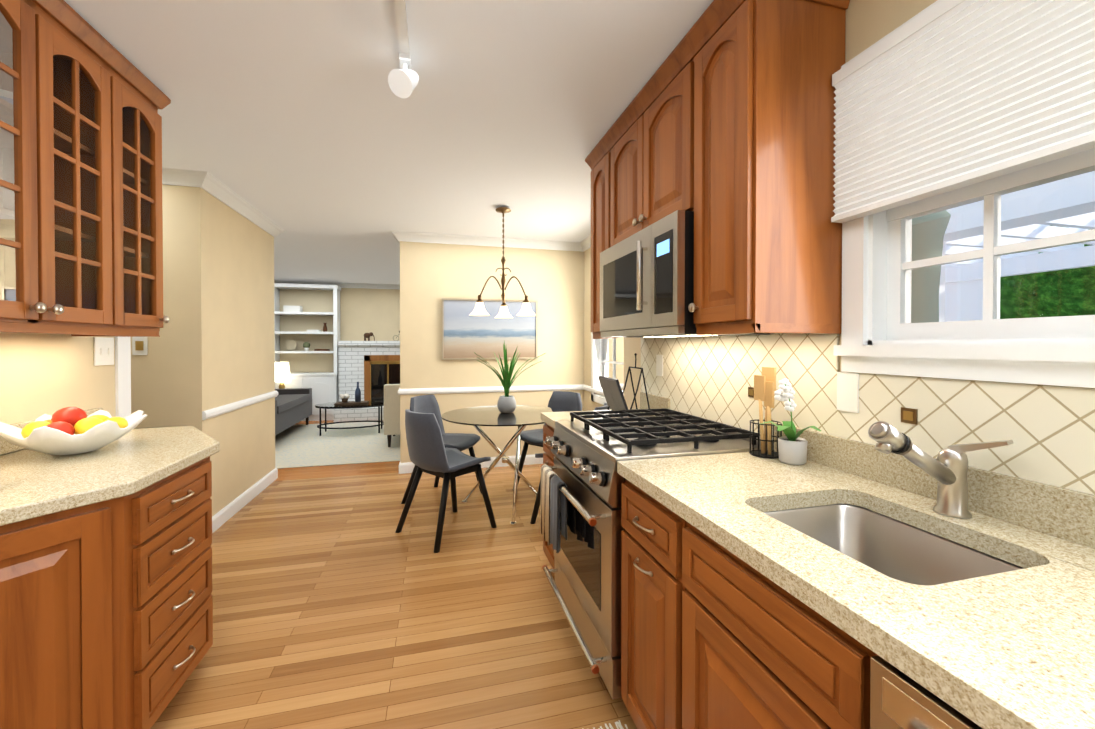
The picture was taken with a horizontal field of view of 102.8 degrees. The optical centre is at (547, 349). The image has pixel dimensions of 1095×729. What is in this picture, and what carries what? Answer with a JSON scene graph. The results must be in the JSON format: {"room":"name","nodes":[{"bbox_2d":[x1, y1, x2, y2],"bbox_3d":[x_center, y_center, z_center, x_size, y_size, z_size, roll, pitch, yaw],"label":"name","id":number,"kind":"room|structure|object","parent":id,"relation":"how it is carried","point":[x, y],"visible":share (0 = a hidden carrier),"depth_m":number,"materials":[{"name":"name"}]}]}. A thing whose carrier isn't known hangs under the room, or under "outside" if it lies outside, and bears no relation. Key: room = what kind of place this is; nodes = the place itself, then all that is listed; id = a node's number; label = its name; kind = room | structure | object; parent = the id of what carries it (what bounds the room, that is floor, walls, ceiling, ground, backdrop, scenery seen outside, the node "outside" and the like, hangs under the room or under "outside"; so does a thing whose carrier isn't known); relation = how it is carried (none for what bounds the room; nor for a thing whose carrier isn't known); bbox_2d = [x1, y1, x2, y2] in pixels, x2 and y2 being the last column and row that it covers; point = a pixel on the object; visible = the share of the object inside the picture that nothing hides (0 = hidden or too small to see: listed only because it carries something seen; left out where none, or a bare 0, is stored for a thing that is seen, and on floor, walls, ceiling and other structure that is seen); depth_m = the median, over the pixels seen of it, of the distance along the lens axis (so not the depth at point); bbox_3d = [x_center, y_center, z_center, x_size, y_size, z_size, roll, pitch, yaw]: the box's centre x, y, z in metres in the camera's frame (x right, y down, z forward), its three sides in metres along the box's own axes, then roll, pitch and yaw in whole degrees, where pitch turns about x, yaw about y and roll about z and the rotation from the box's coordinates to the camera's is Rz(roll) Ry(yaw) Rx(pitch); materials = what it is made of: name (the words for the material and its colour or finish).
{"room":"dining room and kitchen","nodes":[
{"label":"dining room and kitchen","id":0,"kind":"room"},
{"bbox_2d":[0,186,274,515],"bbox_3d":[-1.813,0.077,0.752,0.120,2.440,7.220,0,1,-15],"label":"wall","id":1,"kind":"structure","parent":0,"point":[227,339],"depth_m":3.07,"materials":[{"name":"beige paint"}]},
{"bbox_2d":[0,0,123,336],"bbox_3d":[-1.724,-0.592,1.305,0.328,1.082,0.680,0,1,-15],"label":"upper cabinet","id":2,"kind":"object","parent":1,"relation":"attached to","point":[62,82],"depth_m":1.47,"materials":[{"name":"brown wood"}]},
{"bbox_2d":[94,337,113,365],"bbox_3d":[-2.080,0.010,2.056,0.012,0.130,0.120,0,1,-15],"label":"switch plate","id":3,"kind":"object","parent":1,"relation":"attached to","point":[103,350],"depth_m":2.05,"materials":[{"name":"white plastic"}]},
{"bbox_2d":[115,337,130,417],"bbox_3d":[-2.172,0.064,2.163,0.132,2.440,0.092,0,1,-15],"label":"trim","id":4,"kind":"structure","parent":1,"relation":"attached to","point":[123,376],"depth_m":2.17,"materials":[{"name":"white paint"}]},
{"bbox_2d":[124,57,168,336],"bbox_3d":[-1.842,-0.596,1.761,0.328,1.082,0.342,0,1,-15],"label":"upper cabinet","id":5,"kind":"object","parent":1,"relation":"attached to","point":[143,213],"depth_m":1.91,"materials":[{"name":"brown wood"}]},
{"bbox_2d":[202,390,278,419],"bbox_3d":[-2.478,0.439,3.612,0.024,0.060,1.404,0,1,-15],"label":"trim","id":6,"kind":"structure","parent":1,"relation":"attached to","point":[216,411],"depth_m":3.39,"materials":[{"name":"white paint"}]},
{"bbox_2d":[212,468,277,532],"bbox_3d":[-2.477,1.217,3.602,0.016,0.105,1.350,0,1,-15],"label":"baseboard","id":7,"kind":"structure","parent":1,"relation":"attached to","point":[221,517],"depth_m":3.50,"materials":[{"name":"white paint"}]},
{"bbox_2d":[208,177,283,236],"bbox_3d":[-2.454,-1.128,3.596,0.070,0.085,1.350,0,1,-15],"label":"crown molding","id":8,"kind":"structure","parent":1,"relation":"attached to","point":[224,194],"depth_m":3.50,"materials":[{"name":"white paint"}]},
{"bbox_2d":[130,185,180,427],"bbox_3d":[-3.335,0.058,2.723,1.840,2.440,0.120,0,1,-15],"label":"wall","id":9,"kind":"structure","parent":0,"point":[156,385],"depth_m":2.87,"materials":[{"name":"beige paint"}]},
{"bbox_2d":[132,337,147,354],"bbox_3d":[-2.641,-0.023,2.832,0.080,0.120,0.012,0,1,-15],"label":"framed picture","id":10,"kind":"object","parent":9,"relation":"attached to","point":[139,344],"depth_m":2.83,"materials":[{"name":"white"}]},
{"bbox_2d":[162,168,217,191],"bbox_3d":[-3.215,-1.119,2.645,2.020,0.085,0.070,0,1,-15],"label":"crown molding","id":11,"kind":"structure","parent":9,"relation":"attached to","point":[209,183],"depth_m":2.86,"materials":[{"name":"white paint"}]},
{"bbox_2d":[275,362,290,388],"bbox_3d":[-4.401,0.721,7.247,0.300,1.014,0.300,0,1,-15],"label":"table lamp","id":12,"kind":"object","parent":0,"point":[282,372],"visible":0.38,"depth_m":7.16,"materials":[{"name":"white fabric"}]},
{"bbox_2d":[340,288,399,340],"bbox_3d":[-3.668,0.006,8.121,6.700,2.440,0.120,0,1,-15],"label":"wall","id":13,"kind":"structure","parent":0,"point":[375,312],"depth_m":8.14,"materials":[{"name":"beige paint"}]},
{"bbox_2d":[274,280,399,289],"bbox_3d":[-3.683,-1.171,8.008,6.620,0.085,0.070,0,1,-15],"label":"crown molding","id":14,"kind":"structure","parent":13,"relation":"attached to","point":[343,285],"depth_m":8.02,"materials":[{"name":"white paint"}]},
{"bbox_2d":[64,0,713,284],"bbox_3d":[-2.276,-1.192,2.727,6.900,0.060,11.500,0,1,-15],"label":"ceiling","id":15,"kind":"structure","parent":0,"point":[317,140],"depth_m":2.07,"materials":[{"name":"white paint"}]},
{"bbox_2d":[388,0,418,97],"bbox_3d":[-0.489,-1.061,1.434,0.116,0.176,1.000,0,1,-15],"label":"spotlights","id":16,"kind":"object","parent":15,"relation":"attached to","point":[403,82],"visible":1,"depth_m":1.66,"materials":[{"name":"white paint"}]},
{"bbox_2d":[470,207,535,317],"bbox_3d":[-0.392,-0.722,3.639,0.531,0.898,0.514,0,1,-15],"label":"chandelier","id":17,"kind":"object","parent":15,"relation":"hanging from","point":[480,310],"visible":1,"depth_m":3.57,"materials":[{"name":"brown metal"}]},
{"bbox_2d":[151,420,636,728],"bbox_3d":[-2.276,1.303,2.751,6.900,0.050,11.500,0,1,-15],"label":"floor","id":18,"kind":"structure","parent":0,"point":[339,603],"depth_m":2.09,"materials":[{"name":"laminate"}]},
{"bbox_2d":[0,484,151,728],"bbox_3d":[-1.424,0.859,0.811,0.661,0.875,0.843,0,1,-15],"label":"base cabinet","id":19,"kind":"object","parent":18,"relation":"on","point":[106,610],"depth_m":1.16,"materials":[{"name":"brown wood"}]},
{"bbox_2d":[0,448,215,725],"bbox_3d":[-1.583,0.853,1.428,0.661,0.875,0.432,0,1,-15],"label":"base cabinet","id":20,"kind":"object","parent":18,"relation":"on","point":[179,483],"depth_m":1.46,"materials":[{"name":"brown wood"}]},
{"bbox_2d":[4,432,219,459],"bbox_3d":[-1.695,0.849,1.859,0.661,0.875,0.459,0,1,-15],"label":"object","id":21,"kind":"structure","parent":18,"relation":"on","point":[131,442],"depth_m":1.70,"materials":[{"name":"beige stone"}]},
{"bbox_2d":[0,408,219,525],"bbox_3d":[-1.533,0.347,1.252,0.668,0.140,1.766,0,1,-15],"label":"countertop","id":22,"kind":"structure","parent":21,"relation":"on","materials":[{"name":"stone"}]},
{"bbox_2d":[0,407,146,454],"bbox_3d":[-1.720,0.292,1.594,0.400,0.162,0.396,0,1,-15],"label":"fruit bowl","id":23,"kind":"object","parent":22,"relation":"on","point":[69,430],"visible":1,"depth_m":1.53,"materials":[{"name":"white ceramic"}]},
{"bbox_2d":[274,283,340,420],"bbox_3d":[-4.235,0.050,7.676,1.060,2.360,0.455,0,1,-15],"label":"built-in bookshelf","id":24,"kind":"object","parent":18,"relation":"on","point":[307,326],"visible":0.75,"depth_m":7.78,"materials":[{"name":"white paint"}]},
{"bbox_2d":[275,422,399,468],"bbox_3d":[-3.012,1.243,5.995,4.300,0.005,2.750,0,1,-15],"label":"living room rug","id":25,"kind":"object","parent":18,"relation":"on","point":[303,445],"visible":0.29,"depth_m":5.60,"materials":[{"name":"white carpet"}]},
{"bbox_2d":[275,388,311,434],"bbox_3d":[-4.109,0.782,6.197,0.980,0.912,1.814,0,1,-15],"label":"sofa","id":26,"kind":"object","parent":25,"relation":"on","point":[293,406],"visible":0.23,"depth_m":6.42,"materials":[{"name":"fabric"}]},
{"bbox_2d":[315,382,383,435],"bbox_3d":[-2.908,0.860,6.508,1.000,0.750,0.604,0,1,-15],"label":"coffee table","id":27,"kind":"object","parent":25,"relation":"on","point":[344,403],"visible":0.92,"depth_m":6.44,"materials":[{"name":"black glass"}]},
{"bbox_2d":[383,384,399,446],"bbox_3d":[-1.768,0.843,5.974,0.814,0.794,0.805,0,1,-15],"label":"armchair","id":28,"kind":"object","parent":25,"relation":"on","point":[391,412],"visible":0.4,"depth_m":5.51,"materials":[{"name":"beige fabric"}]},
{"bbox_2d":[333,331,399,421],"bbox_3d":[-2.709,0.442,7.949,2.030,1.571,0.698,0,1,-15],"label":"fireplace","id":29,"kind":"object","parent":18,"relation":"on","point":[372,368],"visible":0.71,"depth_m":7.83,"materials":[{"name":"white brick"}]},
{"bbox_2d":[401,394,481,503],"bbox_3d":[-0.887,0.844,3.731,0.549,0.877,0.490,0,1,20],"label":"dining chair","id":30,"kind":"object","parent":18,"relation":"on","point":[430,404],"visible":0.44,"depth_m":3.81,"materials":[{"name":"grey fabric"}]},
{"bbox_2d":[395,409,496,552],"bbox_3d":[-0.719,0.850,3.082,0.490,0.877,0.549,0,1,40],"label":"dining chair","id":31,"kind":"object","parent":18,"relation":"on","point":[429,452],"visible":0.96,"depth_m":2.90,"materials":[{"name":"grey fabric"}]},
{"bbox_2d":[442,405,564,524],"bbox_3d":[-0.339,0.894,3.527,1.000,0.752,1.000,0,1,-15],"label":"dining table","id":32,"kind":"object","parent":18,"relation":"on","point":[521,417],"visible":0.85,"depth_m":3.44,"materials":[{"name":"clear glass"}]},
{"bbox_2d":[475,342,544,412],"bbox_3d":[-0.322,0.221,3.595,0.551,0.591,0.550,0,1,-15],"label":"potted plant","id":33,"kind":"object","parent":32,"relation":"on","point":[506,403],"visible":1,"depth_m":3.53,"materials":[{"name":"green plant"}]},
{"bbox_2d":[513,391,581,486],"bbox_3d":[0.040,0.842,3.971,0.490,0.877,0.549,0,1,40],"label":"dining chair","id":34,"kind":"object","parent":18,"relation":"on","point":[566,401],"visible":0.27,"depth_m":4.05,"materials":[{"name":"grey fabric"}]},
{"bbox_2d":[530,402,609,523],"bbox_3d":[0.208,0.848,3.322,0.549,0.877,0.490,0,1,20],"label":"dining chair","id":35,"kind":"object","parent":18,"relation":"on","point":[538,497],"visible":0.21,"depth_m":3.20,"materials":[{"name":"grey fabric"}]},
{"bbox_2d":[540,412,647,578],"bbox_3d":[0.318,0.843,2.452,0.636,0.875,0.330,0,1,-15],"label":"base cabinet","id":36,"kind":"object","parent":18,"relation":"on","point":[599,415],"depth_m":2.11,"materials":[{"name":"brown wood"}]},
{"bbox_2d":[582,720,627,728],"bbox_3d":[0.194,1.296,0.395,0.702,0.008,2.150,0,1,-15],"label":"kitchen rug","id":37,"kind":"object","parent":18,"relation":"on","point":[617,724],"visible":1,"depth_m":1.49,"materials":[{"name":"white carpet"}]},
{"bbox_2d":[540,408,772,698],"bbox_3d":[0.407,0.801,1.912,0.734,0.970,0.752,0,1,-15],"label":"range","id":38,"kind":"object","parent":18,"relation":"on","point":[581,499],"depth_m":1.70,"materials":[{"name":"silver metal"}]},
{"bbox_2d":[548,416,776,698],"bbox_3d":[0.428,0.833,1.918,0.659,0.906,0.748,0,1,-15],"label":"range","id":39,"kind":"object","parent":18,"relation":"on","point":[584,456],"depth_m":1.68,"materials":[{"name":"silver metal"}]},
{"bbox_2d":[541,392,1094,728],"bbox_3d":[0.762,0.353,0.718,0.648,0.140,3.901,0,1,-15],"label":"countertop","id":40,"kind":"structure","parent":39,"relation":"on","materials":[{"name":"stone"}]},
{"bbox_2d":[598,353,649,413],"bbox_3d":[0.439,0.192,2.461,0.230,0.342,0.260,0,1,-15],"label":"cookbook stand","id":41,"kind":"object","parent":40,"relation":"on","point":[613,393],"visible":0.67,"depth_m":2.42,"materials":[{"name":"black metal"}]},
{"bbox_2d":[749,367,820,464],"bbox_3d":[0.775,0.219,1.474,0.144,0.310,0.245,0,1,-15],"label":"utensils","id":42,"kind":"object","parent":40,"relation":"on","point":[791,447],"visible":1,"depth_m":1.50,"materials":[{"name":"black wood"}]},
{"bbox_2d":[763,504,1024,585],"bbox_3d":[0.704,0.521,0.948,0.420,0.199,0.480,0,1,-15],"label":"sink basin","id":43,"kind":"object","parent":40,"relation":"in","point":[900,548],"depth_m":1.08,"materials":[{"name":"silver metal"}]},
{"bbox_2d":[868,421,1012,518],"bbox_3d":[0.853,0.269,0.956,0.272,0.223,0.130,0,1,-15],"label":"faucet","id":44,"kind":"object","parent":40,"relation":"on","point":[950,468],"depth_m":0.98,"materials":[{"name":"silver metal"}]},
{"bbox_2d":[616,457,863,728],"bbox_3d":[0.597,0.853,1.378,0.638,0.877,0.370,0,1,-15],"label":"base cabinet","id":45,"kind":"object","parent":18,"relation":"on","point":[645,497],"depth_m":1.30,"materials":[{"name":"brown wood"}]},
{"bbox_2d":[668,484,1094,728],"bbox_3d":[0.707,0.857,0.955,0.638,0.877,0.505,0,1,-15],"label":"base cabinet","id":46,"kind":"object","parent":18,"relation":"on","point":[900,552],"depth_m":0.88,"materials":[{"name":"brown wood"}]},
{"bbox_2d":[848,600,1094,728],"bbox_3d":[0.824,0.867,0.409,0.608,0.868,0.604,0,1,-15],"label":"base cabinet","id":47,"kind":"object","parent":18,"relation":"on","point":[1036,670],"depth_m":0.55,"materials":[{"name":"beige stone"}]},
{"bbox_2d":[870,655,982,728],"bbox_3d":[0.795,0.867,0.401,0.670,0.868,0.604,0,1,-15],"label":"dishwasher","id":48,"kind":"object","parent":47,"relation":"in","point":[898,700],"depth_m":0.57,"materials":[{"name":"silver metal"}]},
{"bbox_2d":[400,241,583,462],"bbox_3d":[-0.558,0.038,4.743,1.970,2.440,0.120,0,1,-15],"label":"wall","id":49,"kind":"structure","parent":0,"point":[432,275],"depth_m":4.65,"materials":[{"name":"beige paint"}]},
{"bbox_2d":[399,454,542,473],"bbox_3d":[-0.549,1.207,4.687,1.986,0.105,0.016,0,1,-15],"label":"baseboard","id":50,"kind":"structure","parent":49,"relation":"attached to","point":[408,467],"depth_m":4.68,"materials":[{"name":"white paint"}]},
{"bbox_2d":[392,231,577,250],"bbox_3d":[-0.571,-1.138,4.641,2.040,0.085,0.090,0,1,-15],"label":"crown molding","id":51,"kind":"structure","parent":49,"relation":"attached to","point":[403,236],"depth_m":4.59,"materials":[{"name":"white paint"}]},
{"bbox_2d":[398,384,581,394],"bbox_3d":[-0.553,0.429,4.679,1.994,0.060,0.034,0,1,-15],"label":"trim","id":52,"kind":"structure","parent":49,"relation":"attached to","point":[541,387],"depth_m":4.63,"materials":[{"name":"white paint"}]},
{"bbox_2d":[442,298,537,359],"bbox_3d":[-0.601,-0.211,4.647,1.016,0.636,0.035,0,1,-15],"label":"framed picture","id":53,"kind":"object","parent":49,"relation":"attached to","point":[466,335],"visible":0.9,"depth_m":4.63,"materials":[{"name":"paper"}]},
{"bbox_2d":[584,248,611,410],"bbox_3d":[0.696,0.045,4.071,0.120,2.440,2.050,0,1,-15],"label":"wall","id":54,"kind":"structure","parent":0,"point":[589,404],"depth_m":4.81,"materials":[{"name":"beige paint"}]},
{"bbox_2d":[578,235,590,251],"bbox_3d":[0.631,-1.131,3.929,0.070,0.085,1.830,0,1,-15],"label":"crown molding","id":55,"kind":"structure","parent":54,"relation":"attached to","point":[584,245],"depth_m":4.77,"materials":[{"name":"white paint"}]},
{"bbox_2d":[582,384,603,395],"bbox_3d":[0.647,0.436,3.974,0.024,0.060,1.880,0,1,-15],"label":"trim","id":56,"kind":"structure","parent":54,"relation":"attached to","point":[584,387],"depth_m":4.58,"materials":[{"name":"white paint"}]},
{"bbox_2d":[591,332,623,404],"bbox_3d":[0.670,-0.161,4.119,0.144,1.422,1.136,0,1,-15],"label":"dining room window","id":57,"kind":"structure","parent":54,"relation":"in","point":[607,357],"depth_m":4.44,"materials":[{"name":"white glass"}]},
{"bbox_2d":[624,337,630,408],"bbox_3d":[0.778,0.056,2.971,0.510,2.440,0.120,0,1,-15],"label":"wall jog","id":58,"kind":"object","parent":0,"point":[627,362],"visible":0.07,"depth_m":2.91,"materials":[{"name":"beige paint"}]},
{"bbox_2d":[631,0,1094,408],"bbox_3d":[1.252,0.081,0.424,0.150,2.440,5.050,0,1,-15],"label":"wall","id":59,"kind":"structure","parent":0,"point":[869,23],"depth_m":1.30,"materials":[{"name":"beige paint"}]},
{"bbox_2d":[588,136,603,338],"bbox_3d":[0.455,-0.599,2.489,0.346,1.078,0.300,0,1,-15],"label":"upper cabinet","id":60,"kind":"object","parent":59,"relation":"attached to","point":[596,157],"depth_m":2.51,"materials":[{"name":"brown wood"}]},
{"bbox_2d":[596,224,643,339],"bbox_3d":[0.533,-0.281,2.077,0.403,0.440,0.538,0,1,-15],"label":"microwave","id":61,"kind":"object","parent":59,"relation":"attached to","point":[620,264],"depth_m":2.03,"materials":[{"name":"silver metal"}]},
{"bbox_2d":[604,38,683,243],"bbox_3d":[0.588,-0.594,1.976,0.346,1.078,0.760,0,1,-15],"label":"upper cabinet","id":62,"kind":"object","parent":59,"relation":"attached to","point":[644,147],"depth_m":1.88,"materials":[{"name":"brown wood"}]},
{"bbox_2d":[684,0,849,339],"bbox_3d":[0.721,-0.589,1.462,0.346,1.078,0.303,0,1,-15],"label":"upper cabinet","id":63,"kind":"object","parent":59,"relation":"attached to","point":[765,247],"depth_m":1.33,"materials":[{"name":"brown wood"}]},
{"bbox_2d":[833,0,1094,387],"bbox_3d":[1.216,-0.394,0.467,0.195,0.944,1.878,0,1,-15],"label":"kitchen window","id":64,"kind":"structure","parent":59,"relation":"in","point":[881,333],"depth_m":1.09,"materials":[{"name":"white wood"}]},
{"bbox_2d":[831,0,1094,222],"bbox_3d":[1.125,-0.605,0.440,0.045,0.449,1.867,0,1,-15],"label":"blind","id":65,"kind":"object","parent":64,"relation":"attached to","point":[941,97],"visible":1,"depth_m":1.01,"materials":[{"name":"fabric"}]},
{"label":"outside","id":66,"kind":"structure","parent":0,"visible":0},
{"bbox_3d":[6.921,1.493,3.738,12.400,0.050,24.000,0,1,-15],"label":"ground","id":67,"kind":"structure","parent":66,"visible":0},
{"bbox_2d":[911,210,950,322],"bbox_3d":[2.234,0.229,2.678,0.340,2.500,0.340,0,1,-15],"label":"umbrella","id":68,"kind":"object","parent":67,"relation":"on","point":[929,288],"depth_m":2.55,"materials":[{"name":"grey fabric"}]},
{"bbox_2d":[939,171,1094,321],"bbox_3d":[4.383,0.046,5.546,4.200,2.810,15.200,0,1,-15],"label":"pergola","id":69,"kind":"object","parent":67,"relation":"on","point":[1010,215],"depth_m":4.48,"materials":[{"name":"white"}]},
{"bbox_2d":[1000,225,1094,318],"bbox_3d":[8.010,-0.854,6.063,3.480,5.200,26.000,0,1,-15],"label":"hedge","id":70,"kind":"object","parent":67,"relation":"on","point":[1050,301],"depth_m":6.25,"materials":[{"name":"green plant"}]}
]}

